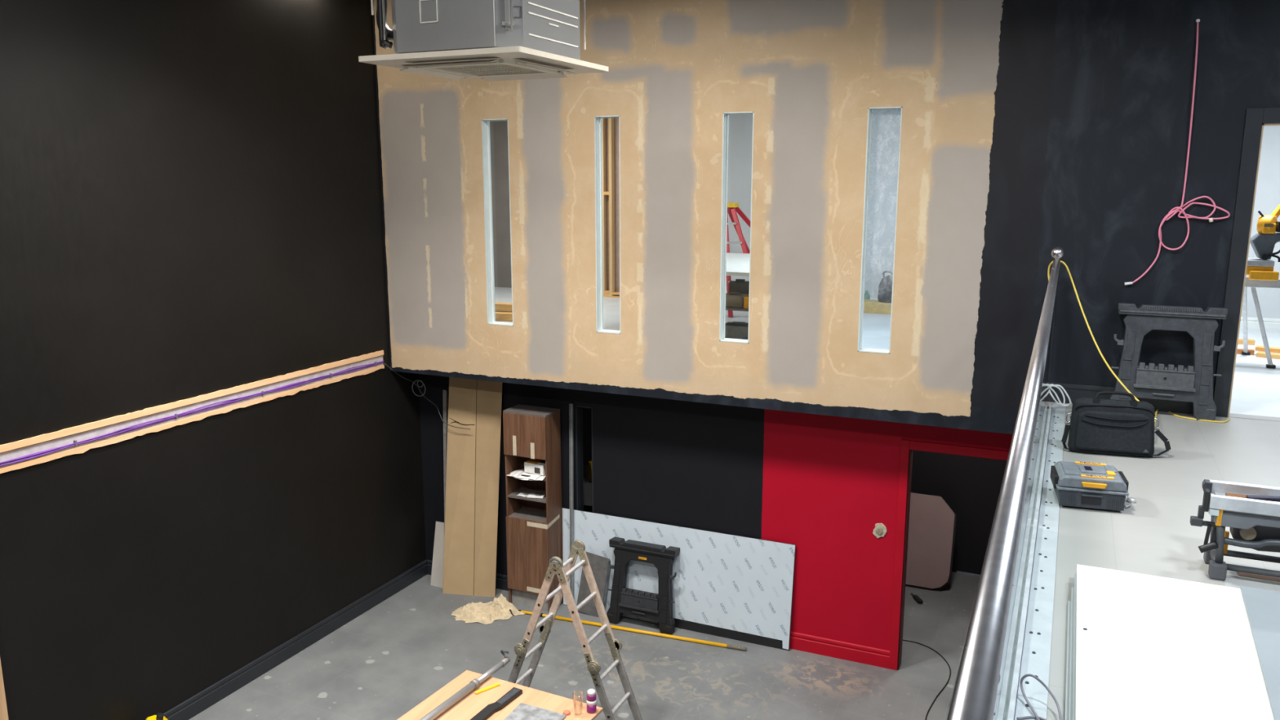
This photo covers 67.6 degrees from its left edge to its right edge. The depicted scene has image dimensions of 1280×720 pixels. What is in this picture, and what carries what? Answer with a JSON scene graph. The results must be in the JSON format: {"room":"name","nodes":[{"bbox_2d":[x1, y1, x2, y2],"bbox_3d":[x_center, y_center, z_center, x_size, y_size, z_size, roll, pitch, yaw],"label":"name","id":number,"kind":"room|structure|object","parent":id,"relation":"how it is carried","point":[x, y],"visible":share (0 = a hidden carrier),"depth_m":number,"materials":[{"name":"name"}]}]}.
{"room":"building renovation site","nodes":[
{"label":"building renovation site","id":0,"kind":"room"},
{"bbox_2d":[0,0,426,719],"bbox_3d":[-4.888,0.250,5.045,0.150,6.450,11.920,5,12,24],"label":"wall","id":1,"kind":"structure","parent":0,"point":[191,201],"depth_m":7.63,"materials":[{"name":"black paint"}]},
{"bbox_2d":[0,350,384,473],"bbox_3d":[-3.778,0.471,7.375,0.024,0.208,5.530,5,12,24],"label":"wall trim","id":2,"kind":"structure","parent":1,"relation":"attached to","point":[64,437],"depth_m":7.54,"materials":[{"name":"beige wood"}]},
{"bbox_2d":[1,362,379,463],"bbox_3d":[-3.778,0.486,7.378,0.008,0.029,5.530,5,12,24],"label":"cable","id":3,"kind":"object","parent":2,"relation":"attached to","point":[379,362],"visible":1,"depth_m":7.51,"materials":[{"name":"purple plastic"}]},
{"bbox_2d":[0,362,382,466],"bbox_3d":[-3.778,0.503,7.381,0.008,0.032,5.530,5,12,24],"label":"cable","id":4,"kind":"object","parent":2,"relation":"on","point":[382,362],"visible":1,"depth_m":7.75,"materials":[{"name":"purple plastic"}]},
{"bbox_2d":[0,361,383,466],"bbox_3d":[-3.775,0.495,7.378,0.015,0.035,5.531,5,12,24],"label":"cable","id":5,"kind":"object","parent":2,"relation":"attached to","point":[382,362],"visible":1,"depth_m":7.52,"materials":[{"name":"purple plastic"}]},
{"bbox_2d":[0,360,383,463],"bbox_3d":[-3.775,0.478,7.375,0.015,0.036,5.530,5,12,24],"label":"cable","id":6,"kind":"object","parent":2,"relation":"attached to","point":[382,361],"visible":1,"depth_m":7.53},
{"bbox_2d":[384,363,470,429],"bbox_3d":[-2.216,0.346,10.124,0.860,0.718,0.378,-1,11,-3],"label":"wire","id":7,"kind":"object","parent":2,"relation":"hanging from","point":[384,363],"depth_m":10.19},
{"bbox_2d":[164,559,427,719],"bbox_3d":[-4.816,3.342,5.593,0.018,0.170,11.700,5,12,24],"label":"baseboard","id":8,"kind":"structure","parent":1,"relation":"attached to","point":[213,694],"depth_m":8.93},
{"bbox_2d":[489,120,511,288],"bbox_3d":[-2.032,-2.629,14.704,2.000,3.030,0.150,5,12,24],"label":"wall","id":9,"kind":"structure","parent":0,"point":[498,129],"depth_m":14.71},
{"bbox_2d":[189,572,979,719],"bbox_3d":[0.463,3.670,4.652,10.750,0.120,14.450,5,12,24],"label":"floor","id":10,"kind":"structure","parent":0,"point":[382,664],"depth_m":8.72,"materials":[{"name":"grey concrete"}]},
{"bbox_2d":[0,659,8,719],"bbox_3d":[-4.324,2.109,6.371,0.130,2.300,0.020,-7,13,-33],"label":"wooden plank","id":11,"kind":"object","parent":10,"relation":"on","point":[3,708],"visible":1,"depth_m":6.42,"materials":[{"name":"beige wood"}]},
{"bbox_2d":[145,712,168,719],"bbox_3d":[-3.775,2.911,7.433,0.247,0.324,0.130,-5,12,-24],"label":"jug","id":12,"kind":"object","parent":10,"relation":"on","point":[160,716],"visible":1,"depth_m":7.42,"materials":[{"name":"plastic"}]},
{"bbox_2d":[430,521,444,588],"bbox_3d":[-2.163,2.148,10.518,0.316,0.668,0.232,5,12,24],"label":"off white offcut","id":13,"kind":"object","parent":10,"relation":"on","point":[437,575],"visible":0.64,"depth_m":10.54,"materials":[{"name":"white wood"}]},
{"bbox_2d":[442,390,447,534],"bbox_3d":[-2.111,1.406,10.382,0.051,2.172,0.206,3,11,14],"label":"metal rail","id":14,"kind":"object","parent":10,"relation":"on","point":[444,392],"visible":0.43,"depth_m":10.31,"materials":[{"name":"grey metal"}]},
{"bbox_2d":[442,377,502,596],"bbox_3d":[-1.786,1.337,10.132,0.652,2.401,0.328,5,12,24],"label":"cardboard sheet","id":15,"kind":"object","parent":10,"relation":"on","point":[468,500],"visible":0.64,"depth_m":10.17,"materials":[{"name":"brown cardboard"}]},
{"bbox_2d":[449,417,474,425],"bbox_3d":[-1.904,0.660,10.143,0.332,0.090,0.028,4,12,21],"label":"cord","id":16,"kind":"object","parent":15,"relation":"on","point":[450,418],"visible":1,"depth_m":10.14,"materials":[{"name":"grey plastic"}]},
{"bbox_2d":[451,593,524,624],"bbox_3d":[-1.544,2.519,9.803,0.782,0.198,0.432,-1,11,-8],"label":"cloth","id":17,"kind":"object","parent":10,"relation":"on","point":[486,613],"visible":1,"depth_m":9.78,"materials":[{"name":"beige fabric"}]},
{"bbox_2d":[396,670,603,719],"bbox_3d":[-1.174,2.905,6.346,1.194,0.754,1.665,6,12,27],"label":"table","id":18,"kind":"object","parent":10,"relation":"on","point":[472,704],"visible":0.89,"depth_m":6.79,"materials":[{"name":"brown wood"}]},
{"bbox_2d":[419,649,510,719],"bbox_3d":[-1.380,2.401,6.661,0.088,0.117,1.594,5,12,26],"label":"support pole","id":19,"kind":"object","parent":18,"relation":"on","point":[473,684],"visible":1,"depth_m":6.86,"materials":[{"name":"metal"}]},
{"bbox_2d":[474,682,499,694],"bbox_3d":[-1.111,2.393,6.967,0.200,0.014,0.022,-9,14,-39],"label":"folding rule","id":20,"kind":"object","parent":18,"relation":"on","point":[491,686],"visible":1,"depth_m":6.96,"materials":[{"name":"yellow plastic"}]},
{"bbox_2d":[470,687,522,719],"bbox_3d":[-1.138,2.477,6.491,0.097,0.032,1.039,6,12,28],"label":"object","id":21,"kind":"object","parent":18,"relation":"on","point":[514,692],"visible":1,"depth_m":6.71,"materials":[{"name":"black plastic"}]},
{"bbox_2d":[503,702,566,719],"bbox_3d":[-0.810,2.506,6.382,0.388,0.012,0.698,5,12,24],"label":"board","id":22,"kind":"object","parent":18,"relation":"on","point":[522,711],"visible":1,"depth_m":6.62,"materials":[{"name":"white paper"}]},
{"bbox_2d":[563,710,570,715],"bbox_3d":[-0.510,2.450,6.654,0.052,0.021,0.051,5,12,24],"label":"plug","id":23,"kind":"object","parent":18,"relation":"on","point":[566,712],"visible":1,"depth_m":6.64,"materials":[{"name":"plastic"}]},
{"bbox_2d":[573,690,582,715],"bbox_3d":[-0.429,2.383,6.626,0.072,0.164,0.072,5,12,24],"label":"drinking glass","id":24,"kind":"object","parent":18,"relation":"on","point":[574,695],"visible":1,"depth_m":6.61,"materials":[{"name":"clear glass"}]},
{"bbox_2d":[586,688,596,713],"bbox_3d":[-0.339,2.375,6.672,0.068,0.162,0.068,5,12,24],"label":"bottle","id":25,"kind":"object","parent":18,"relation":"on","point":[591,695],"visible":1,"depth_m":6.65,"materials":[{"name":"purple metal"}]},
{"bbox_2d":[502,404,563,612],"bbox_3d":[-1.097,1.538,9.868,0.494,2.105,0.306,5,12,24],"label":"tall cabinet","id":26,"kind":"object","parent":10,"relation":"on","point":[534,531],"visible":0.88,"depth_m":9.78,"materials":[{"name":"brown wood"}]},
{"bbox_2d":[506,467,545,480],"bbox_3d":[-1.130,1.167,9.743,0.433,0.038,0.288,5,12,24],"label":"paper sheets","id":27,"kind":"object","parent":26,"relation":"on","point":[517,473],"visible":0.77,"depth_m":9.67,"materials":[{"name":"white paper"}]},
{"bbox_2d":[524,458,545,475],"bbox_3d":[-1.032,1.087,9.754,0.240,0.108,0.173,6,13,31],"label":"box","id":28,"kind":"object","parent":27,"relation":"on","point":[536,466],"visible":0.73,"depth_m":9.69,"materials":[{"name":"cardboard"}]},
{"bbox_2d":[517,492,534,497],"bbox_3d":[-1.171,1.381,9.819,0.160,0.010,0.110,2,11,13],"label":"leaflet","id":29,"kind":"object","parent":26,"relation":"on","point":[522,494],"visible":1,"depth_m":9.83,"materials":[{"name":"white paper"}]},
{"bbox_2d":[506,466,546,481],"bbox_3d":[-1.094,1.166,9.803,0.454,0.018,0.277,5,12,24],"label":"shelf","id":30,"kind":"object","parent":26,"relation":"attached to","point":[513,468],"depth_m":9.83,"materials":[{"name":"wood"}]},
{"bbox_2d":[507,487,546,502],"bbox_3d":[-1.094,1.392,9.846,0.454,0.018,0.277,5,12,24],"label":"shelf","id":31,"kind":"object","parent":26,"relation":"attached to","point":[513,493],"depth_m":9.88,"materials":[{"name":"brown wood"}]},
{"bbox_2d":[508,507,546,522],"bbox_3d":[-1.094,1.613,9.888,0.454,0.018,0.277,5,12,24],"label":"shelf","id":32,"kind":"object","parent":26,"relation":"attached to","point":[518,514],"depth_m":9.88,"materials":[{"name":"brown wood"}]},
{"bbox_2d":[527,493,544,498],"bbox_3d":[-1.061,1.387,9.748,0.170,0.022,0.070,2,11,10],"label":"paper","id":33,"kind":"object","parent":26,"relation":"on","point":[530,495],"visible":1,"depth_m":9.72,"materials":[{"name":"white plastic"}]},
{"bbox_2d":[568,403,573,597],"bbox_3d":[-0.702,1.515,9.814,0.044,2.171,0.094,5,12,24],"label":"channel","id":34,"kind":"object","parent":10,"relation":"on","point":[571,406],"visible":0.64,"depth_m":9.77,"materials":[{"name":"grey metal"}]},
{"bbox_2d":[507,540,642,719],"bbox_3d":[-0.568,2.247,7.541,1.258,1.610,0.430,5,12,24],"label":"ladder","id":35,"kind":"object","parent":10,"relation":"on","point":[556,566],"visible":0.97,"depth_m":7.52,"materials":[{"name":"metal"}]},
{"bbox_2d":[576,551,609,617],"bbox_3d":[-0.483,2.298,9.778,0.361,0.667,0.080,5,12,24],"label":"tile","id":36,"kind":"structure","parent":10,"relation":"on","point":[599,565],"depth_m":9.76,"materials":[{"name":"grey tile"}]},
{"bbox_2d":[509,609,746,650],"bbox_3d":[-0.168,2.664,9.487,2.503,0.042,0.042,4,12,19],"label":"pole","id":37,"kind":"object","parent":10,"relation":"on","point":[727,646],"visible":0.82,"depth_m":9.37,"materials":[{"name":"yellow metal"}]},
{"bbox_2d":[606,537,679,635],"bbox_3d":[0.025,2.244,9.528,0.736,0.862,0.215,5,12,24],"label":"sawhorse","id":38,"kind":"object","parent":10,"relation":"on","point":[658,606],"visible":1,"depth_m":9.45,"materials":[{"name":"black plastic"}]},
{"bbox_2d":[618,591,659,613],"bbox_3d":[-0.009,2.402,9.479,0.430,0.141,0.045,5,12,24],"label":"tray","id":39,"kind":"object","parent":38,"relation":"on","point":[639,602],"depth_m":9.47,"materials":[{"name":"black plastic"}]},
{"bbox_2d":[562,507,795,650],"bbox_3d":[0.315,2.145,9.488,2.475,1.055,0.046,5,12,24],"label":"sheet","id":40,"kind":"object","parent":10,"relation":"on","point":[735,587],"visible":0.8,"depth_m":9.31,"materials":[{"name":"white plastic"}]},
{"bbox_2d":[911,592,923,604],"bbox_3d":[2.940,2.529,10.183,0.050,0.035,0.245,-1,11,-8],"label":"tool","id":41,"kind":"object","parent":10,"relation":"on","point":[916,597],"visible":1,"depth_m":10.12,"materials":[{"name":"black plastic"}]},
{"bbox_2d":[902,639,951,719],"bbox_3d":[2.570,2.893,8.358,0.440,0.010,1.902,1,11,7],"label":"cable","id":42,"kind":"object","parent":10,"relation":"on","point":[903,639],"visible":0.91,"depth_m":8.64,"materials":[{"name":"black rubber"}]},
{"bbox_2d":[905,492,956,590],"bbox_3d":[2.821,1.958,10.593,1.257,0.993,0.272,5,12,24],"label":"tabletop","id":43,"kind":"object","parent":10,"relation":"on","point":[932,522],"visible":0.52,"depth_m":10.42,"materials":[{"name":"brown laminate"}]},
{"bbox_2d":[417,373,1013,650],"bbox_3d":[2.439,1.629,8.531,10.600,2.430,0.120,5,12,24],"label":"wall","id":44,"kind":"structure","parent":0,"point":[821,485],"depth_m":8.99,"materials":[{"name":"black paint"}]},
{"bbox_2d":[575,405,593,512],"bbox_3d":[-0.537,1.145,9.805,0.192,1.401,0.123,5,12,24],"label":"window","id":45,"kind":"structure","parent":44,"relation":"in","point":[579,409],"depth_m":9.78,"materials":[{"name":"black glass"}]},
{"bbox_2d":[426,560,889,668],"bbox_3d":[-0.061,2.540,9.778,5.135,0.170,0.018,5,12,24],"label":"baseboard","id":46,"kind":"structure","parent":44,"relation":"attached to","point":[861,654],"depth_m":8.94,"materials":[{"name":"paint"}]},
{"bbox_2d":[872,523,886,537],"bbox_3d":[2.147,1.531,8.566,0.124,0.146,0.021,5,12,24],"label":"door knob","id":47,"kind":"object","parent":44,"relation":"attached to","point":[880,530],"visible":1,"depth_m":8.56,"materials":[{"name":"grey paint"}]},
{"bbox_2d":[888,440,1008,670],"bbox_3d":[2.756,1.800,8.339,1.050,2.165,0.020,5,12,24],"label":"trim","id":48,"kind":"structure","parent":44,"relation":"attached to","point":[905,445],"depth_m":8.43,"materials":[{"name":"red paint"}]},
{"bbox_2d":[582,407,1006,574],"bbox_3d":[3.400,1.194,10.799,10.750,2.430,0.120,5,12,24],"label":"wall","id":49,"kind":"structure","parent":0,"point":[971,486],"depth_m":10.73,"materials":[{"name":"black paint"}]},
{"bbox_2d":[956,570,980,577],"bbox_3d":[5.385,2.561,10.069,3.930,0.020,0.020,5,12,24],"label":"baseboard","id":50,"kind":"structure","parent":49,"relation":"attached to","point":[957,572],"depth_m":10.80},
{"bbox_2d":[372,0,1279,434],"bbox_3d":[2.615,-1.429,7.352,11.400,4.020,0.125,5,12,24],"label":"wall","id":51,"kind":"structure","parent":0,"point":[1030,129],"depth_m":7.75,"materials":[{"name":"beige paint"}]},
{"bbox_2d":[481,118,513,326],"bbox_3d":[-1.333,-1.308,9.190,0.295,1.952,0.127,5,12,24],"label":"window","id":52,"kind":"structure","parent":51,"relation":"in","point":[486,138],"depth_m":9.22,"materials":[{"name":"white paint"}]},
{"bbox_2d":[594,115,621,333],"bbox_3d":[-0.265,-1.217,8.717,0.252,1.952,0.127,5,12,24],"label":"window","id":53,"kind":"structure","parent":51,"relation":"in","point":[597,119],"depth_m":8.74,"materials":[{"name":"white paint"}]},
{"bbox_2d":[719,111,754,343],"bbox_3d":[0.847,-1.123,8.223,0.272,1.952,0.127,5,12,24],"label":"window","id":54,"kind":"structure","parent":51,"relation":"in","point":[726,115],"depth_m":8.23,"materials":[{"name":"white paint"}]},
{"bbox_2d":[857,106,902,353],"bbox_3d":[1.946,-1.032,7.735,0.265,1.957,0.127,5,12,24],"label":"window","id":55,"kind":"structure","parent":51,"relation":"in","point":[867,187],"depth_m":7.73,"materials":[{"name":"white paint"}]},
{"bbox_2d":[1048,382,1213,414],"bbox_3d":[3.638,0.288,7.131,1.090,0.150,0.018,5,12,24],"label":"baseboard","id":56,"kind":"structure","parent":51,"relation":"attached to","point":[1074,392],"depth_m":7.20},
{"bbox_2d":[1124,18,1230,285],"bbox_3d":[3.824,-1.428,6.703,0.616,1.844,0.045,5,12,24],"label":"cable","id":57,"kind":"object","parent":51,"relation":"attached to","point":[1166,217],"visible":1,"depth_m":6.72,"materials":[{"name":"pink plastic"}]},
{"bbox_2d":[1213,107,1279,417],"bbox_3d":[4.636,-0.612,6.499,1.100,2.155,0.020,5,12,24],"label":"trim","id":58,"kind":"structure","parent":51,"relation":"attached to","point":[1255,117],"depth_m":6.67,"materials":[{"name":"wood"}]},
{"bbox_2d":[494,287,1279,719],"bbox_3d":[0.102,0.854,5.340,14.000,0.293,16.350,5,12,24],"label":"floor","id":59,"kind":"structure","parent":0,"point":[1155,535],"depth_m":5.36,"materials":[{"name":"white concrete"}]},
{"bbox_2d":[494,302,512,311],"bbox_3d":[-1.674,-0.673,12.198,1.100,0.090,0.140,4,12,22],"label":"stack","id":60,"kind":"object","parent":59,"relation":"on","point":[499,306],"visible":0.11,"depth_m":12.15,"materials":[{"name":"brown wood"}]},
{"bbox_2d":[495,311,512,321],"bbox_3d":[-1.739,-0.527,11.544,1.100,0.090,0.140,2,11,12],"label":"stack","id":61,"kind":"object","parent":59,"relation":"on","point":[500,316],"visible":0.06,"depth_m":11.45,"materials":[{"name":"brown wood"}]},
{"bbox_2d":[601,117,619,297],"bbox_3d":[-0.440,-2.328,13.527,1.700,2.880,0.150,5,12,24],"label":"studs","id":62,"kind":"object","parent":59,"relation":"on","point":[610,126],"visible":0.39,"depth_m":13.53,"materials":[{"name":"brown wood"}]},
{"bbox_2d":[724,321,748,339],"bbox_3d":[1.023,-0.284,9.918,0.300,0.225,0.257,4,11,18],"label":"crate","id":63,"kind":"object","parent":59,"relation":"on","point":[734,330],"visible":0.56,"depth_m":9.81,"materials":[{"name":"black plastic"}]},
{"bbox_2d":[725,253,750,311],"bbox_3d":[1.163,-0.695,10.588,1.850,0.780,2.250,5,12,24],"label":"work table","id":64,"kind":"object","parent":59,"relation":"on","point":[737,264],"visible":0.02,"depth_m":9.97,"materials":[{"name":"white paint"}]},
{"bbox_2d":[725,291,746,307],"bbox_3d":[0.963,-0.622,9.768,0.220,0.145,0.207,4,12,21],"label":"crate","id":65,"kind":"object","parent":64,"relation":"on","point":[735,300],"visible":0.73,"depth_m":9.68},
{"bbox_2d":[725,306,748,311],"bbox_3d":[0.939,-0.602,10.101,1.750,0.020,0.940,5,12,24],"label":"shelf","id":66,"kind":"object","parent":64,"relation":"attached to","point":[733,308],"depth_m":9.59,"materials":[{"name":"grey metal"}]},
{"bbox_2d":[728,279,749,295],"bbox_3d":[1.051,-0.726,10.044,0.220,0.245,0.127,2,11,13],"label":"power tool","id":67,"kind":"object","parent":64,"relation":"on","point":[741,286],"visible":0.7,"depth_m":9.98,"materials":[{"name":"black plastic"}]},
{"bbox_2d":[743,293,749,308],"bbox_3d":[1.104,-0.590,9.598,0.100,0.145,0.107,5,12,24],"label":"case","id":68,"kind":"object","parent":64,"relation":"on","point":[746,298],"visible":0.4,"depth_m":9.57,"materials":[{"name":"yellow plastic"}]},
{"bbox_2d":[726,202,750,317],"bbox_3d":[1.614,-1.354,12.506,0.981,1.392,2.051,5,12,24],"label":"step ladder","id":69,"kind":"object","parent":59,"relation":"on","point":[732,207],"visible":0.4,"depth_m":12.15,"materials":[{"name":"metal"}]},
{"bbox_2d":[863,290,870,299],"bbox_3d":[2.961,-0.788,12.509,0.090,0.240,0.090,5,12,24],"label":"bottle","id":70,"kind":"object","parent":59,"relation":"on","point":[867,295],"visible":0.51,"depth_m":12.47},
{"bbox_2d":[863,298,891,314],"bbox_3d":[3.058,-0.679,12.205,0.500,0.140,0.300,5,12,24],"label":"box","id":71,"kind":"object","parent":59,"relation":"on","point":[870,306],"visible":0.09,"depth_m":12.08,"materials":[{"name":"yellow cardboard"}]},
{"bbox_2d":[877,271,893,302],"bbox_3d":[3.159,-0.937,12.110,0.280,0.401,0.280,5,12,24],"label":"backpack","id":72,"kind":"object","parent":71,"relation":"on","point":[885,287],"visible":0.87,"depth_m":12.02,"materials":[{"name":"black fabric"}]},
{"bbox_2d":[944,246,1064,719],"bbox_3d":[1.529,0.401,3.736,0.099,1.205,7.410,5,12,24],"label":"handrail","id":73,"kind":"object","parent":59,"relation":"on","point":[985,686],"visible":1,"depth_m":1.97,"materials":[{"name":"silver metal"}]},
{"bbox_2d":[1048,383,1071,406],"bbox_3d":[3.036,0.249,6.930,0.179,0.167,0.131,5,12,24],"label":"cables","id":74,"kind":"object","parent":73,"relation":"attached to","point":[1051,384],"visible":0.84,"depth_m":6.89,"materials":[{"name":"white plastic"}]},
{"bbox_2d":[1047,260,1230,425],"bbox_3d":[3.623,-0.106,6.642,1.138,1.118,1.067,-2,11,-12],"label":"lead","id":75,"kind":"object","parent":73,"relation":"hanging from","point":[1064,263],"visible":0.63,"depth_m":6.71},
{"bbox_2d":[1014,402,1066,719],"bbox_3d":[1.633,0.980,3.894,0.092,0.010,7.580,5,12,24],"label":"plate","id":76,"kind":"object","parent":59,"relation":"on","point":[1036,655],"visible":0.93,"depth_m":3.96,"materials":[{"name":"white metal"}]},
{"bbox_2d":[1016,673,1062,719],"bbox_3d":[1.281,1.096,3.039,0.150,0.092,0.231,5,12,24],"label":"wire loop","id":77,"kind":"object","parent":76,"relation":"on","point":[1024,677],"visible":1,"depth_m":3.10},
{"bbox_2d":[1064,600,1071,719],"bbox_3d":[1.825,1.226,2.580,1.250,0.020,2.300,5,12,24],"label":"board","id":78,"kind":"object","parent":59,"relation":"on","point":[1068,660],"visible":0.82,"depth_m":3.37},
{"bbox_2d":[1068,586,1074,719],"bbox_3d":[1.855,1.199,2.617,1.250,0.020,2.400,5,12,24],"label":"board","id":79,"kind":"object","parent":78,"relation":"on","point":[1070,706],"visible":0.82,"depth_m":3.36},
{"bbox_2d":[1072,573,1076,719],"bbox_3d":[1.884,1.171,2.654,1.251,0.020,2.500,5,12,24],"label":"board","id":80,"kind":"object","parent":79,"relation":"on","point":[1075,575],"visible":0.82,"depth_m":3.35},
{"bbox_2d":[1075,564,1274,719],"bbox_3d":[1.905,1.147,2.674,1.254,0.020,2.562,5,12,24],"label":"board","id":81,"kind":"object","parent":80,"relation":"on","point":[1152,647],"visible":0.9,"depth_m":3.32,"materials":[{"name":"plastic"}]},
{"bbox_2d":[1240,586,1279,719],"bbox_3d":[2.140,1.149,2.576,0.700,0.012,2.507,5,12,26],"label":"board","id":82,"kind":"object","parent":81,"relation":"on","point":[1262,607],"visible":1,"depth_m":3.44,"materials":[{"name":"white"}]},
{"bbox_2d":[1049,461,1128,511],"bbox_3d":[2.377,0.661,5.076,0.352,0.170,0.321,3,11,17],"label":"tool case","id":83,"kind":"object","parent":59,"relation":"on","point":[1099,486],"visible":1,"depth_m":4.96,"materials":[{"name":"plastic"}]},
{"bbox_2d":[1084,466,1093,471],"bbox_3d":[2.380,0.576,5.080,0.034,0.004,0.070,3,11,17],"label":"socket","id":84,"kind":"object","parent":83,"relation":"attached to","point":[1086,468],"depth_m":5.08,"materials":[{"name":"plastic"}]},
{"bbox_2d":[1061,391,1171,457],"bbox_3d":[2.967,0.395,5.954,0.623,0.402,0.196,3,11,17],"label":"laptop bag","id":85,"kind":"object","parent":59,"relation":"on","point":[1097,425],"visible":1,"depth_m":5.91,"materials":[{"name":"black fabric"}]},
{"bbox_2d":[1124,495,1136,507],"bbox_3d":[2.578,0.723,5.039,0.044,0.084,0.158,9,14,38],"label":"keyring","id":86,"kind":"object","parent":59,"relation":"on","point":[1132,500],"visible":0.75,"depth_m":5.07,"materials":[{"name":"metal"}]},
{"bbox_2d":[1109,302,1227,420],"bbox_3d":[3.777,0.009,6.872,0.701,0.805,0.179,5,12,24],"label":"sawhorse","id":87,"kind":"object","parent":59,"relation":"on","point":[1193,384],"visible":0.97,"depth_m":6.80,"materials":[{"name":"black plastic"}]},
{"bbox_2d":[1133,368,1195,391],"bbox_3d":[3.749,0.141,6.832,0.395,0.141,0.039,5,12,24],"label":"tray","id":88,"kind":"object","parent":87,"relation":"on","point":[1144,380],"depth_m":6.83,"materials":[{"name":"black plastic"}]},
{"bbox_2d":[1190,479,1279,580],"bbox_3d":[2.823,0.760,4.045,0.888,0.385,0.265,5,12,24],"label":"workbench","id":89,"kind":"object","parent":59,"relation":"on","point":[1251,512],"visible":1,"depth_m":4.08,"materials":[{"name":"grey paint"}]},
{"bbox_2d":[1236,348,1254,355],"bbox_3d":[5.810,-0.089,9.366,0.340,0.045,0.070,5,12,24],"label":"block","id":90,"kind":"object","parent":59,"relation":"on","point":[1239,351],"visible":0.36,"depth_m":9.30,"materials":[{"name":"orange wood"}]},
{"bbox_2d":[1237,338,1255,344],"bbox_3d":[6.175,-0.196,9.924,0.340,0.045,0.070,5,12,24],"label":"block","id":91,"kind":"object","parent":59,"relation":"on","point":[1240,340],"visible":0.36,"depth_m":9.86,"materials":[{"name":"brown wood"}]},
{"bbox_2d":[1236,571,1279,581],"bbox_3d":[2.944,0.949,4.023,0.740,0.015,0.100,5,12,24],"label":"board","id":92,"kind":"object","parent":59,"relation":"on","point":[1260,576],"visible":0.2,"depth_m":4.11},
{"bbox_2d":[1241,240,1279,368],"bbox_3d":[6.056,-0.513,8.629,1.281,1.160,0.742,9,14,38],"label":"stand","id":93,"kind":"object","parent":59,"relation":"on","point":[1252,284],"visible":0.84,"depth_m":8.65,"materials":[{"name":"metal"}]},
{"bbox_2d":[1246,204,1279,280],"bbox_3d":[5.623,-1.149,8.520,0.462,0.850,0.375,5,12,24],"label":"saw","id":94,"kind":"object","parent":93,"relation":"on","point":[1263,243],"visible":0.94,"depth_m":8.47,"materials":[{"name":"yellow plastic"}]},
{"bbox_2d":[1256,351,1279,359],"bbox_3d":[6.288,-0.001,8.932,0.900,0.040,0.100,9,14,39],"label":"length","id":95,"kind":"object","parent":59,"relation":"on","point":[1260,354],"visible":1,"depth_m":9.13,"materials":[{"name":"brown wood"}]},
{"bbox_2d":[1254,345,1279,353],"bbox_3d":[6.325,-0.061,9.004,0.900,0.040,0.100,9,14,39],"label":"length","id":96,"kind":"object","parent":95,"relation":"on","point":[1273,349],"visible":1,"depth_m":9.21,"materials":[{"name":"brown wood"}]},
{"bbox_2d":[725,109,1279,319],"bbox_3d":[4.358,-2.091,11.896,12.000,3.030,0.100,5,12,24],"label":"wall","id":97,"kind":"structure","parent":0,"point":[881,213],"depth_m":12.38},
{"bbox_2d":[725,290,1279,329],"bbox_3d":[5.154,-0.583,11.753,10.000,0.120,0.018,5,12,24],"label":"baseboard","id":98,"kind":"structure","parent":97,"relation":"attached to","point":[1252,322],"depth_m":10.88,"materials":[{"name":"white paint"}]},
{"bbox_3d":[0.192,-2.477,1.875,11.550,0.100,11.565,5,12,24],"label":"ceiling","id":99,"kind":"structure","parent":0,"visible":0},
{"bbox_2d":[358,0,608,80],"bbox_3d":[-0.812,-2.251,4.919,0.986,1.491,0.950,5,12,24],"label":"air conditioner","id":100,"kind":"object","parent":99,"relation":"attached to","point":[489,40],"visible":1,"depth_m":4.73,"materials":[{"name":"metal"}]},
{"bbox_2d":[417,58,557,77],"bbox_3d":[-0.795,-1.537,5.049,0.540,0.019,0.540,5,12,24],"label":"grille","id":101,"kind":"object","parent":100,"relation":"attached to","point":[504,67],"depth_m":5.03,"materials":[{"name":"beige plastic"}]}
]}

